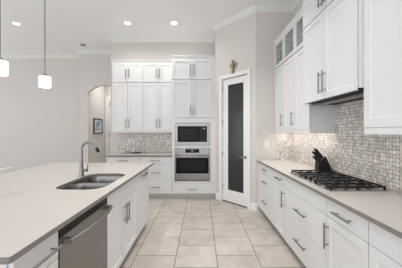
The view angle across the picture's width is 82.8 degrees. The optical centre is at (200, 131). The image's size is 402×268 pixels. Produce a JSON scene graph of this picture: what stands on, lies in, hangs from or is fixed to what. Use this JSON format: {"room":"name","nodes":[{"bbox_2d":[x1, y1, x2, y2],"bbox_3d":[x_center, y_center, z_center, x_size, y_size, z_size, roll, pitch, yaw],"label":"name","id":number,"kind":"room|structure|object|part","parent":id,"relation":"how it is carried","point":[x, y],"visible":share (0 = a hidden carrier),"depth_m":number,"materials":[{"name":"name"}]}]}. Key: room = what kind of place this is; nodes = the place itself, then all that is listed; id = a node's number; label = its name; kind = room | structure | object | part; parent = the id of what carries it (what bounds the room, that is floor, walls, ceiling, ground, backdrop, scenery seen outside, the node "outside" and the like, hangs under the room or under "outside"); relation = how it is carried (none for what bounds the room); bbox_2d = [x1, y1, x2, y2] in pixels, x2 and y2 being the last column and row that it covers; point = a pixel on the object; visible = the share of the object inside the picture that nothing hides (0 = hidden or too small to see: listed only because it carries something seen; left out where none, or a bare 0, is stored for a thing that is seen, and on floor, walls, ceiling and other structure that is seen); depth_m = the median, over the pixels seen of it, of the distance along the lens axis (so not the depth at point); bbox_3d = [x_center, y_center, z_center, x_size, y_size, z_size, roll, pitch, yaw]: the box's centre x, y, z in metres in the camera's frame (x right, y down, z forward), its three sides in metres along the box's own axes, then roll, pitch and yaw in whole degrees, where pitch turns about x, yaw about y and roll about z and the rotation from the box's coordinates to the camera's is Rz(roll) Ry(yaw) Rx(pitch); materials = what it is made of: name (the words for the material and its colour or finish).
{"room":"kitchen","nodes":[
{"label":"kitchen","id":0,"kind":"room"},
{"bbox_2d":[0,58,79,170],"bbox_3d":[-5.555,-0.390,6.640,4.490,3.600,0.120,0,0,0],"label":"wall","id":1,"kind":"structure","parent":0,"point":[39,126],"depth_m":6.58,"materials":[{"name":"beige paint"}]},
{"bbox_2d":[1,0,301,57],"bbox_3d":[-1.757,-2.150,4.307,12.216,0.079,4.302,0,0,40],"label":"trim","id":2,"kind":"structure","parent":1,"relation":"attached to","point":[256,8],"depth_m":5.32,"materials":[{"name":"paint"}]},
{"bbox_2d":[80,54,110,162],"bbox_3d":[-2.720,-0.390,6.290,1.179,3.600,0.120,0,0,0],"label":"wall","id":3,"kind":"structure","parent":0,"point":[95,69],"depth_m":6.23,"materials":[{"name":"beige paint"}]},
{"bbox_2d":[90,86,104,162],"bbox_3d":[-3.180,-0.390,6.875,0.120,3.600,1.050,0,0,0],"label":"wall","id":4,"kind":"structure","parent":0,"point":[97,96],"depth_m":6.87,"materials":[{"name":"beige paint"}]},
{"bbox_2d":[93,118,102,133],"bbox_3d":[-3.105,-0.160,6.885,0.028,0.460,0.570,0,0,0],"label":"framed picture","id":5,"kind":"object","parent":4,"relation":"attached to","point":[97,123],"visible":1,"depth_m":6.84,"materials":[{"name":"black plastic"}]},
{"bbox_2d":[95,121,100,130],"bbox_3d":[-3.106,-0.160,6.885,0.002,0.280,0.370,0,0,0],"label":"print","id":6,"kind":"object","parent":5,"relation":"attached to","point":[97,123],"depth_m":6.88},
{"bbox_2d":[105,86,110,99],"bbox_3d":[-2.547,-0.390,7.460,1.385,3.600,0.120,0,0,0],"label":"wall","id":7,"kind":"structure","parent":0,"point":[107,88],"depth_m":7.40,"materials":[{"name":"beige paint"}]},
{"bbox_2d":[105,96,110,162],"bbox_3d":[-2.620,0.135,7.388,0.960,2.549,0.021,0,0,0],"label":"trim","id":8,"kind":"structure","parent":7,"relation":"attached to","point":[107,98],"depth_m":7.38,"materials":[{"name":"white paint"}]},
{"bbox_2d":[109,100,110,153],"bbox_3d":[-2.508,0.185,7.380,0.906,2.430,0.038,0,0,0],"label":"door","id":9,"kind":"structure","parent":7,"relation":"in","point":[110,100],"depth_m":7.39,"materials":[{"name":"white paint"}]},
{"bbox_2d":[1,0,292,54],"bbox_3d":[-2.300,-2.240,2.200,11.000,0.100,10.800,0,0,0],"label":"ceiling","id":10,"kind":"structure","parent":0,"point":[69,23],"depth_m":4.50,"materials":[{"name":"paint"}]},
{"bbox_2d":[0,0,8,75],"bbox_3d":[-1.500,-1.306,1.700,0.120,1.767,0.120,0,0,0],"label":"pendant lamp","id":11,"kind":"object","parent":10,"relation":"hanging from","point":[4,65],"visible":1,"depth_m":1.70,"materials":[{"name":"white glass"}]},
{"bbox_3d":[-1.500,-1.368,1.700,0.010,1.585,0.010,0,0,23],"label":"rod","id":12,"kind":"part","parent":11,"relation":"part of","materials":[{"name":"silver metal"}]},
{"bbox_3d":[-1.500,-0.475,1.700,0.100,0.106,0.100,0,0,0],"label":"lamp shade","id":13,"kind":"part","parent":11,"relation":"part of","materials":[{"name":"white glass"}]},
{"bbox_2d":[38,0,50,87],"bbox_3d":[-1.500,-1.306,2.190,0.120,1.767,0.120,0,0,0],"label":"pendant lamp","id":14,"kind":"object","parent":10,"relation":"hanging from","point":[44,81],"visible":1,"depth_m":2.19,"materials":[{"name":"white glass"}]},
{"bbox_3d":[-1.500,-0.475,2.190,0.100,0.106,0.100,0,0,0],"label":"lamp shade","id":15,"kind":"part","parent":14,"relation":"part of","materials":[{"name":"white glass"}]},
{"bbox_3d":[-1.500,-1.368,2.190,0.010,1.585,0.010,0,0,23],"label":"rod","id":16,"kind":"part","parent":14,"relation":"part of","materials":[{"name":"silver metal"}]},
{"bbox_2d":[111,42,213,153],"bbox_3d":[0.535,-0.390,5.446,5.330,3.600,0.128,0,0,0],"label":"wall","id":17,"kind":"structure","parent":0,"point":[119,50],"depth_m":5.39,"materials":[{"name":"beige paint"}]},
{"bbox_2d":[111,60,142,82],"bbox_3d":[-1.647,-1.337,5.203,0.715,0.505,0.372,0,0,0],"label":"upper cabinet","id":18,"kind":"object","parent":17,"relation":"attached to","point":[123,71],"visible":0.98,"depth_m":5.07,"materials":[{"name":"white paint"}]},
{"bbox_3d":[-1.803,-1.310,5.070,0.338,0.430,0.020,0,0,0],"label":"door","id":19,"kind":"part","parent":18,"relation":"part of","materials":[{"name":"white paint"}]},
{"bbox_3d":[-1.647,-1.562,5.066,0.715,0.055,0.030,0,0,0],"label":"crown","id":20,"kind":"part","parent":18,"relation":"part of","materials":[{"name":"white paint"}]},
{"bbox_3d":[-1.460,-1.310,5.070,0.338,0.430,0.020,0,0,0],"label":"door","id":21,"kind":"part","parent":18,"relation":"part of","materials":[{"name":"white paint"}]},
{"bbox_2d":[112,83,142,131],"bbox_3d":[-1.631,-0.532,5.203,0.685,1.104,0.372,0,0,0],"label":"upper cabinet","id":22,"kind":"object","parent":17,"relation":"attached to","point":[127,98],"visible":0.99,"depth_m":5.07,"materials":[{"name":"white paint"}]},
{"bbox_3d":[-1.803,-0.552,5.070,0.338,1.045,0.020,0,0,0],"label":"door","id":23,"kind":"part","parent":22,"relation":"part of","materials":[{"name":"white paint"}]},
{"bbox_3d":[-1.631,-0.004,5.073,0.685,0.048,0.018,0,0,0],"label":"light rail","id":24,"kind":"part","parent":22,"relation":"part of","materials":[{"name":"white paint"}]},
{"bbox_3d":[-1.460,-0.552,5.070,0.338,1.045,0.020,0,0,0],"label":"door","id":25,"kind":"part","parent":22,"relation":"part of","materials":[{"name":"white paint"}]},
{"bbox_2d":[143,83,171,131],"bbox_3d":[-0.949,-0.532,5.203,0.677,1.104,0.372,0,0,0],"label":"upper cabinet","id":26,"kind":"object","parent":17,"relation":"attached to","point":[157,97],"visible":0.92,"depth_m":5.07,"materials":[{"name":"white paint"}]},
{"bbox_3d":[-1.118,-0.552,5.070,0.333,1.045,0.020,0,0,0],"label":"door","id":27,"kind":"part","parent":26,"relation":"part of","materials":[{"name":"white paint"}]},
{"bbox_3d":[-0.949,-0.004,5.073,0.677,0.048,0.018,0,0,0],"label":"light rail","id":28,"kind":"part","parent":26,"relation":"part of","materials":[{"name":"white paint"}]},
{"bbox_3d":[-0.779,-0.552,5.070,0.333,1.045,0.020,0,0,0],"label":"door","id":29,"kind":"part","parent":26,"relation":"part of","materials":[{"name":"white paint"}]},
{"bbox_2d":[143,60,171,82],"bbox_3d":[-0.949,-1.337,5.203,0.677,0.505,0.372,0,0,0],"label":"upper cabinet","id":30,"kind":"object","parent":17,"relation":"attached to","point":[154,71],"visible":0.91,"depth_m":5.07,"materials":[{"name":"white paint"}]},
{"bbox_3d":[-1.118,-1.310,5.070,0.333,0.430,0.020,0,0,0],"label":"door","id":31,"kind":"part","parent":30,"relation":"part of","materials":[{"name":"white paint"}]},
{"bbox_3d":[-0.949,-1.562,5.066,0.677,0.055,0.030,0,0,0],"label":"crown","id":32,"kind":"part","parent":30,"relation":"part of","materials":[{"name":"white paint"}]},
{"bbox_3d":[-0.779,-1.310,5.070,0.333,0.430,0.020,0,0,0],"label":"door","id":33,"kind":"part","parent":30,"relation":"part of","materials":[{"name":"white paint"}]},
{"bbox_2d":[119,198,305,267],"bbox_3d":[-2.300,1.460,2.200,11.000,0.100,10.800,0,0,0],"label":"floor","id":34,"kind":"structure","parent":0,"point":[177,232],"depth_m":3.00,"materials":[{"name":"tile"}]},
{"bbox_2d":[0,167,13,173],"bbox_3d":[-2.369,0.945,2.900,0.460,0.930,0.440,0,0,0],"label":"counter stool","id":35,"kind":"object","parent":34,"relation":"on","point":[7,169],"visible":0.12,"depth_m":2.99,"materials":[{"name":"white plastic"}]},
{"bbox_2d":[0,231,62,267],"bbox_3d":[-1.063,0.968,1.104,0.644,0.882,0.306,0,0,0],"label":"base cabinet","id":36,"kind":"object","parent":34,"relation":"on","point":[45,254],"visible":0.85,"depth_m":1.12,"materials":[{"name":"white paint"}]},
{"bbox_3d":[-0.763,0.615,1.104,0.043,0.014,0.240,0,0,0],"label":"handle","id":37,"kind":"part","parent":36,"relation":"part of","materials":[{"name":"silver metal"}]},
{"bbox_3d":[-0.795,0.845,1.104,0.020,0.301,0.301,0,0,0],"label":"drawer","id":38,"kind":"part","parent":36,"relation":"part of","materials":[{"name":"white paint"}]},
{"bbox_2d":[0,163,152,264],"bbox_3d":[-1.548,0.511,2.260,1.585,0.030,2.720,0,0,0],"label":"countertop","id":39,"kind":"structure","parent":36,"relation":"on","point":[33,206],"depth_m":1.71,"materials":[{"name":"stone"}]},
{"bbox_2d":[78,141,101,175],"bbox_3d":[-1.242,0.301,2.557,0.261,0.390,0.066,0,0,0],"label":"faucet","id":40,"kind":"object","parent":39,"relation":"on","point":[82,170],"visible":1,"depth_m":2.54,"materials":[{"name":"silver metal"}]},
{"bbox_3d":[-1.265,0.263,2.560,0.198,0.314,0.044,0,0,0],"label":"spout","id":41,"kind":"part","parent":40,"relation":"part of","materials":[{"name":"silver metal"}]},
{"bbox_2d":[60,176,122,189],"bbox_3d":[-1.079,0.628,2.323,0.470,0.203,0.786,0,0,0],"label":"sink","id":42,"kind":"object","parent":39,"relation":"in","point":[95,182],"visible":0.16,"depth_m":2.32,"materials":[{"name":"silver metal"}]},
{"bbox_3d":[-1.079,0.628,2.134,0.470,0.203,0.407,0,0,0],"label":"bowl","id":43,"kind":"part","parent":42,"relation":"part of","materials":[{"name":"silver metal"}]},
{"bbox_3d":[-1.071,0.614,2.530,0.454,0.173,0.373,0,0,0],"label":"bowl","id":44,"kind":"part","parent":42,"relation":"part of","materials":[{"name":"silver metal"}]},
{"bbox_2d":[57,197,112,267],"bbox_3d":[-1.028,0.968,1.583,0.673,0.882,0.644,0,0,0],"label":"dishwasher","id":45,"kind":"object","parent":34,"relation":"on","point":[83,240],"visible":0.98,"depth_m":1.54,"materials":[{"name":"silver metal"}]},
{"bbox_3d":[-0.736,0.620,1.583,0.088,0.028,0.598,0,0,0],"label":"handle","id":46,"kind":"part","parent":45,"relation":"part of","materials":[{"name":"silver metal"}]},
{"bbox_2d":[73,176,136,267],"bbox_3d":[-1.063,0.968,2.346,0.644,0.882,0.875,0,0,0],"label":"base cabinet","id":47,"kind":"object","parent":34,"relation":"on","point":[122,219],"visible":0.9,"depth_m":2.28,"materials":[{"name":"white paint"}]},
{"bbox_3d":[-0.795,1.000,2.128,0.020,0.611,0.432,0,0,0],"label":"door","id":48,"kind":"part","parent":47,"relation":"part of","materials":[{"name":"white paint"}]},
{"bbox_3d":[-0.763,0.830,2.312,0.043,0.200,0.014,0,0,0],"label":"handle","id":49,"kind":"part","parent":47,"relation":"part of","materials":[{"name":"silver metal"}]},
{"bbox_3d":[-0.795,1.000,2.565,0.020,0.611,0.432,0,0,0],"label":"door","id":50,"kind":"part","parent":47,"relation":"part of","materials":[{"name":"white paint"}]},
{"bbox_2d":[107,157,139,162],"bbox_3d":[-1.627,0.968,5.062,0.675,0.882,0.652,0,0,0],"label":"base cabinet","id":51,"kind":"object","parent":34,"relation":"on","point":[109,159],"visible":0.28,"depth_m":4.78,"materials":[{"name":"white paint"}]},
{"bbox_2d":[105,153,171,156],"bbox_3d":[-1.302,0.511,5.066,1.386,0.030,0.629,0,0,0],"label":"countertop","id":52,"kind":"structure","parent":51,"relation":"on","point":[113,154],"depth_m":4.75,"materials":[{"name":"stone"}]},
{"bbox_2d":[137,168,148,236],"bbox_3d":[-1.063,0.968,3.103,0.644,0.882,0.632,0,0,0],"label":"base cabinet","id":53,"kind":"object","parent":34,"relation":"on","point":[143,178],"visible":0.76,"depth_m":3.06,"materials":[{"name":"white paint"}]},
{"bbox_2d":[140,157,171,197],"bbox_3d":[-0.949,0.968,5.062,0.677,0.882,0.652,0,0,0],"label":"base cabinet","id":54,"kind":"object","parent":34,"relation":"on","point":[160,172],"visible":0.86,"depth_m":4.78,"materials":[{"name":"white paint"}]},
{"bbox_3d":[-0.949,0.607,4.790,0.672,0.146,0.020,0,0,0],"label":"drawer","id":55,"kind":"part","parent":54,"relation":"part of","materials":[{"name":"white paint"}]},
{"bbox_3d":[-0.949,1.152,4.790,0.672,0.306,0.020,0,0,0],"label":"drawer","id":56,"kind":"part","parent":54,"relation":"part of","materials":[{"name":"white paint"}]},
{"bbox_3d":[-0.949,0.840,4.790,0.672,0.311,0.020,0,0,0],"label":"drawer","id":57,"kind":"part","parent":54,"relation":"part of","materials":[{"name":"white paint"}]},
{"bbox_2d":[172,56,215,197],"bbox_3d":[-0.148,-0.090,5.062,0.920,2.999,0.652,0,0,0],"label":"oven tower","id":58,"kind":"object","parent":34,"relation":"on","point":[193,77],"visible":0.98,"depth_m":4.78,"materials":[{"name":"white paint"}]},
{"bbox_3d":[-0.398,-1.311,4.790,0.415,0.432,0.020,0,0,0],"label":"door","id":59,"kind":"part","parent":58,"relation":"part of","materials":[{"name":"white paint"}]},
{"bbox_3d":[-0.398,-0.683,4.790,0.415,0.787,0.020,0,0,0],"label":"door","id":60,"kind":"part","parent":58,"relation":"part of","materials":[{"name":"white paint"}]},
{"bbox_3d":[-0.188,1.188,4.790,0.835,0.235,0.020,0,0,0],"label":"drawer","id":61,"kind":"part","parent":58,"relation":"part of","materials":[{"name":"white paint"}]},
{"bbox_2d":[175,148,209,180],"bbox_3d":[-0.181,0.686,4.999,0.739,0.695,0.602,0,0,0],"label":"wall oven","id":62,"kind":"object","parent":58,"relation":"in","point":[191,164],"visible":1,"depth_m":4.76,"materials":[{"name":"silver metal"}]},
{"bbox_3d":[-0.181,0.518,4.728,0.689,0.025,0.060,0,0,0],"label":"handle","id":63,"kind":"part","parent":62,"relation":"part of","materials":[{"name":"silver metal"}]},
{"bbox_3d":[-0.181,0.412,4.785,0.739,0.146,0.033,0,0,0],"label":"control panel","id":64,"kind":"part","parent":62,"relation":"part of","materials":[{"name":"silver metal"}]},
{"bbox_2d":[175,123,209,145],"bbox_3d":[-0.181,0.054,5.011,0.739,0.479,0.498,0,0,0],"label":"microwave","id":65,"kind":"object","parent":58,"relation":"in","point":[186,134],"visible":1,"depth_m":4.77,"materials":[{"name":"silver metal"}]},
{"bbox_3d":[-0.264,0.054,4.779,0.454,0.330,0.030,0,0,0],"label":"door","id":66,"kind":"part","parent":65,"relation":"part of","materials":[{"name":"black glass"}]},
{"bbox_3d":[0.045,0.054,4.781,0.160,0.330,0.030,0,0,0],"label":"control panel","id":67,"kind":"part","parent":65,"relation":"part of","materials":[{"name":"black plastic"}]},
{"bbox_3d":[-0.148,0.391,4.791,0.920,1.348,0.021,0,0,0],"label":"frame","id":68,"kind":"part","parent":58,"relation":"part of","materials":[{"name":"white paint"}]},
{"bbox_3d":[-0.148,-1.562,4.786,0.920,0.055,0.030,0,0,0],"label":"crown","id":69,"kind":"part","parent":58,"relation":"part of","materials":[{"name":"white paint"}]},
{"bbox_3d":[0.022,-1.311,4.790,0.415,0.432,0.020,0,0,0],"label":"door","id":70,"kind":"part","parent":58,"relation":"part of","materials":[{"name":"white paint"}]},
{"bbox_3d":[0.022,-0.683,4.790,0.415,0.787,0.020,0,0,0],"label":"door","id":71,"kind":"part","parent":58,"relation":"part of","materials":[{"name":"white paint"}]},
{"bbox_2d":[258,162,277,230],"bbox_3d":[1.292,0.968,3.579,0.652,0.882,0.895,0,0,0],"label":"base cabinet","id":72,"kind":"object","parent":34,"relation":"on","point":[266,180],"visible":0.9,"depth_m":3.47,"materials":[{"name":"white paint"}]},
{"bbox_3d":[1.020,1.149,3.579,0.020,0.311,0.890,0,0,0],"label":"drawer","id":73,"kind":"part","parent":72,"relation":"part of","materials":[{"name":"white paint"}]},
{"bbox_3d":[1.020,0.835,3.579,0.020,0.310,0.890,0,0,0],"label":"drawer","id":74,"kind":"part","parent":72,"relation":"part of","materials":[{"name":"white paint"}]},
{"bbox_3d":[1.020,0.605,3.579,0.020,0.142,0.890,0,0,0],"label":"drawer","id":75,"kind":"part","parent":72,"relation":"part of","materials":[{"name":"white paint"}]},
{"bbox_2d":[274,171,291,248],"bbox_3d":[1.292,0.968,2.930,0.652,0.882,0.397,0,0,0],"label":"base cabinet","id":76,"kind":"object","parent":34,"relation":"on","point":[280,180],"visible":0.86,"depth_m":2.90,"materials":[{"name":"white paint"}]},
{"bbox_3d":[1.020,0.605,2.930,0.020,0.142,0.392,0,0,0],"label":"drawer","id":77,"kind":"part","parent":76,"relation":"part of","materials":[{"name":"white paint"}]},
{"bbox_3d":[1.020,0.993,2.930,0.020,0.625,0.392,0,0,0],"label":"door","id":78,"kind":"part","parent":76,"relation":"part of","materials":[{"name":"white paint"}]},
{"bbox_2d":[286,177,326,267],"bbox_3d":[1.292,0.968,2.285,0.652,0.882,0.887,0,0,0],"label":"base cabinet","id":79,"kind":"object","parent":34,"relation":"on","point":[306,210],"visible":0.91,"depth_m":2.18,"materials":[{"name":"white paint"}]},
{"bbox_3d":[0.988,1.130,2.285,0.043,0.014,0.240,0,0,0],"label":"handle","id":80,"kind":"part","parent":79,"relation":"part of","materials":[{"name":"silver metal"}]},
{"bbox_3d":[1.020,1.149,2.285,0.020,0.311,0.882,0,0,0],"label":"drawer","id":81,"kind":"part","parent":79,"relation":"part of","materials":[{"name":"white paint"}]},
{"bbox_2d":[323,199,368,267],"bbox_3d":[1.292,0.968,1.609,0.652,0.882,0.461,0,0,0],"label":"base cabinet","id":82,"kind":"object","parent":34,"relation":"on","point":[347,233],"visible":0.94,"depth_m":1.60,"materials":[{"name":"white paint"}]},
{"bbox_3d":[0.988,0.825,1.804,0.043,0.200,0.014,0,0,0],"label":"handle","id":83,"kind":"part","parent":82,"relation":"part of","materials":[{"name":"silver metal"}]},
{"bbox_3d":[0.988,0.605,1.609,0.043,0.014,0.200,0,0,0],"label":"handle","id":84,"kind":"part","parent":82,"relation":"part of","materials":[{"name":"silver metal"}]},
{"bbox_3d":[1.020,0.605,1.609,0.020,0.142,0.456,0,0,0],"label":"drawer","id":85,"kind":"part","parent":82,"relation":"part of","materials":[{"name":"white paint"}]},
{"bbox_2d":[369,222,401,267],"bbox_3d":[1.292,0.968,0.938,0.652,0.882,0.874,0,0,0],"label":"base cabinet","id":86,"kind":"object","parent":34,"relation":"on","point":[385,248],"visible":0.71,"depth_m":1.26,"materials":[{"name":"white paint"}]},
{"bbox_2d":[257,160,401,238],"bbox_3d":[1.298,0.511,2.251,0.627,0.030,3.541,0,0,0],"label":"countertop","id":87,"kind":"structure","parent":86,"relation":"on","point":[382,209],"depth_m":1.66,"materials":[{"name":"stone"}]},
{"bbox_2d":[315,156,331,171],"bbox_3d":[1.518,0.398,2.818,0.172,0.196,0.107,0,0,0],"label":"knife block","id":88,"kind":"object","parent":87,"relation":"on","point":[323,164],"visible":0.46,"depth_m":2.77,"materials":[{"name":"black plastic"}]},
{"bbox_2d":[289,170,389,191],"bbox_3d":[1.306,0.475,2.301,0.500,0.040,0.853,0,0,0],"label":"cooktop","id":89,"kind":"object","parent":87,"relation":"in","point":[328,180],"visible":1,"depth_m":2.12,"materials":[{"name":"black metal"}]},
{"bbox_3d":[1.020,0.993,0.938,0.020,0.625,0.869,0,0,0],"label":"door","id":90,"kind":"part","parent":86,"relation":"part of","materials":[{"name":"white paint"}]},
{"bbox_2d":[214,34,215,55],"bbox_3d":[0.364,-0.390,5.090,0.100,3.600,0.600,0,0,0],"label":"wall","id":91,"kind":"structure","parent":0,"point":[215,34],"depth_m":4.94,"materials":[{"name":"beige paint"}]},
{"bbox_2d":[216,12,255,203],"bbox_3d":[0.677,-0.390,4.433,0.100,3.600,0.986,0,0,-41],"label":"wall","id":92,"kind":"structure","parent":0,"point":[236,41],"depth_m":4.28,"materials":[{"name":"beige paint"}]},
{"bbox_2d":[222,75,246,207],"bbox_3d":[0.653,0.181,4.415,0.121,2.456,0.654,0,0,-41],"label":"door","id":93,"kind":"structure","parent":92,"relation":"in","point":[234,122],"depth_m":4.42,"materials":[{"name":"white paint"}]},
{"bbox_3d":[0.677,0.117,4.414,0.010,2.085,0.388,0,0,-41],"label":"glass pane","id":94,"kind":"part","parent":93,"relation":"part of","materials":[{"name":"grey glass"}]},
{"bbox_2d":[219,69,250,209],"bbox_3d":[0.666,0.139,4.424,0.108,2.541,0.777,0,0,-41],"label":"trim","id":95,"kind":"structure","parent":92,"relation":"attached to","point":[247,71],"depth_m":4.19,"materials":[{"name":"white paint"}]},
{"bbox_2d":[230,60,235,73],"bbox_3d":[0.615,-1.253,4.393,0.048,0.260,0.161,0,0,-41],"label":"ornament","id":96,"kind":"object","parent":95,"relation":"on","point":[232,64],"visible":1,"depth_m":4.38,"materials":[{"name":"gold metal"}]},
{"bbox_2d":[250,202,257,211],"bbox_3d":[0.943,1.342,4.050,0.144,0.134,0.038,0,0,35],"label":"baseboard","id":97,"kind":"structure","parent":92,"relation":"attached to","point":[254,207],"depth_m":4.04,"materials":[{"name":"white paint"}]},
{"bbox_2d":[256,12,292,210],"bbox_3d":[1.353,-0.390,4.076,0.774,3.600,0.108,0,0,0],"label":"wall","id":98,"kind":"structure","parent":0,"point":[269,25],"depth_m":4.03,"materials":[{"name":"beige paint"}]},
{"bbox_2d":[292,0,401,192],"bbox_3d":[1.676,-0.390,1.415,0.128,3.600,5.230,0,0,0],"label":"wall","id":99,"kind":"structure","parent":0,"point":[375,158],"depth_m":2.38,"materials":[{"name":"tile"}]},
{"bbox_2d":[275,64,283,132],"bbox_3d":[1.438,-0.532,3.813,0.362,1.104,0.428,0,0,0],"label":"upper cabinet","id":100,"kind":"object","parent":99,"relation":"attached to","point":[279,71],"visible":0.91,"depth_m":3.80,"materials":[{"name":"white paint"}]},
{"bbox_2d":[274,31,284,68],"bbox_3d":[1.438,-1.337,3.813,0.362,0.505,0.428,0,0,0],"label":"upper cabinet","id":101,"kind":"object","parent":99,"relation":"attached to","point":[278,42],"visible":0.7,"depth_m":3.93,"materials":[{"name":"white paint"}]},
{"bbox_3d":[1.306,-1.562,3.813,0.030,0.055,0.428,0,0,0],"label":"crown","id":102,"kind":"part","parent":101,"relation":"part of","materials":[{"name":"white paint"}]},
{"bbox_3d":[1.472,-1.310,4.018,0.294,0.450,0.018,0,0,0],"label":"panel","id":103,"kind":"part","parent":101,"relation":"part of","materials":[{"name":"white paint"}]},
{"bbox_2d":[283,54,294,132],"bbox_3d":[1.438,-0.532,3.383,0.362,1.104,0.428,0,0,0],"label":"upper cabinet","id":104,"kind":"object","parent":99,"relation":"attached to","point":[289,65],"visible":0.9,"depth_m":3.37,"materials":[{"name":"white paint"}]},
{"bbox_3d":[1.313,-0.004,3.383,0.018,0.048,0.428,0,0,0],"label":"light rail","id":105,"kind":"part","parent":104,"relation":"part of","materials":[{"name":"white paint"}]},
{"bbox_3d":[1.278,-0.180,3.204,0.043,0.200,0.014,0,0,0],"label":"handle","id":106,"kind":"part","parent":104,"relation":"part of","materials":[{"name":"silver metal"}]},
{"bbox_2d":[283,18,294,61],"bbox_3d":[1.438,-1.337,3.383,0.362,0.505,0.428,0,0,0],"label":"upper cabinet","id":107,"kind":"object","parent":99,"relation":"attached to","point":[289,31],"visible":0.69,"depth_m":3.49,"materials":[{"name":"white paint"}]},
{"bbox_3d":[1.306,-1.562,3.383,0.030,0.055,0.428,0,0,0],"label":"crown","id":108,"kind":"part","parent":107,"relation":"part of","materials":[{"name":"white paint"}]},
{"bbox_3d":[1.472,-1.310,3.588,0.294,0.450,0.018,0,0,0],"label":"panel","id":109,"kind":"part","parent":107,"relation":"part of","materials":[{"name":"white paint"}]},
{"bbox_2d":[294,7,302,52],"bbox_3d":[1.455,-1.337,2.953,0.328,0.505,0.428,0,0,0],"label":"upper cabinet","id":110,"kind":"object","parent":99,"relation":"attached to","point":[298,17],"visible":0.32,"depth_m":3.12,"materials":[{"name":"white paint"}]},
{"bbox_3d":[1.306,-1.562,2.953,0.030,0.055,0.428,0,0,0],"label":"crown","id":111,"kind":"part","parent":110,"relation":"part of","materials":[{"name":"white paint"}]},
{"bbox_3d":[1.472,-1.310,3.158,0.294,0.450,0.018,0,0,0],"label":"panel","id":112,"kind":"part","parent":110,"relation":"part of","materials":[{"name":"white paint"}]},
{"bbox_2d":[295,48,334,132],"bbox_3d":[1.460,-0.532,2.953,0.319,1.104,0.428,0,0,0],"label":"upper cabinet","id":113,"kind":"object","parent":99,"relation":"attached to","point":[309,118],"visible":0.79,"depth_m":2.79,"materials":[{"name":"white paint"}]},
{"bbox_3d":[1.313,-0.004,2.953,0.018,0.048,0.428,0,0,0],"label":"light rail","id":114,"kind":"part","parent":113,"relation":"part of","materials":[{"name":"white paint"}]},
{"bbox_3d":[1.310,-0.552,2.953,0.020,1.045,0.423,0,0,0],"label":"door","id":115,"kind":"part","parent":113,"relation":"part of","materials":[{"name":"white paint"}]},
{"bbox_3d":[1.467,-0.004,2.748,0.288,0.048,0.018,0,0,0],"label":"rail","id":116,"kind":"part","parent":113,"relation":"part of","materials":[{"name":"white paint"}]},
{"bbox_2d":[303,0,332,29],"bbox_3d":[1.398,-1.396,2.268,0.442,0.368,0.935,0,0,0],"label":"upper cabinet","id":117,"kind":"object","parent":99,"relation":"attached to","point":[312,9],"visible":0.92,"depth_m":2.52,"materials":[{"name":"white paint"}]},
{"bbox_3d":[1.230,-1.397,2.034,0.020,0.355,0.462,0,0,0],"label":"door","id":118,"kind":"part","parent":117,"relation":"part of","materials":[{"name":"white paint"}]},
{"bbox_2d":[303,0,363,103],"bbox_3d":[1.398,-0.768,2.268,0.442,0.883,0.935,0,0,0],"label":"upper cabinet","id":119,"kind":"object","parent":99,"relation":"attached to","point":[333,42],"visible":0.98,"depth_m":2.08,"materials":[{"name":"white paint"}]},
{"bbox_3d":[1.230,-0.767,2.502,0.020,0.881,0.462,0,0,0],"label":"door","id":120,"kind":"part","parent":119,"relation":"part of","materials":[{"name":"white paint"}]},
{"bbox_3d":[1.198,-0.490,2.303,0.043,0.220,0.014,0,0,0],"label":"handle","id":121,"kind":"part","parent":119,"relation":"part of","materials":[{"name":"silver metal"}]},
{"bbox_3d":[1.198,-0.490,2.233,0.043,0.220,0.014,0,0,0],"label":"handle","id":122,"kind":"part","parent":119,"relation":"part of","materials":[{"name":"silver metal"}]},
{"bbox_2d":[307,88,363,105],"bbox_3d":[1.427,-0.324,2.268,0.355,0.044,0.920,0,0,0],"label":"range hood","id":123,"kind":"object","parent":119,"relation":"attached to","point":[356,95],"visible":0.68,"depth_m":2.22,"materials":[{"name":"grey metal"}]},
{"bbox_3d":[1.230,-0.767,2.034,0.020,0.881,0.462,0,0,0],"label":"door","id":124,"kind":"part","parent":119,"relation":"part of","materials":[{"name":"white paint"}]},
{"bbox_2d":[364,0,401,134],"bbox_3d":[1.450,-0.785,1.419,0.339,1.610,0.757,0,0,0],"label":"upper cabinet","id":125,"kind":"object","parent":99,"relation":"attached to","point":[382,18],"visible":1,"depth_m":1.62,"materials":[{"name":"white paint"}]},
{"bbox_3d":[1.293,-0.004,1.419,0.018,0.048,0.757,0,0,0],"label":"light rail","id":126,"kind":"part","parent":125,"relation":"part of","materials":[{"name":"white paint"}]}
]}

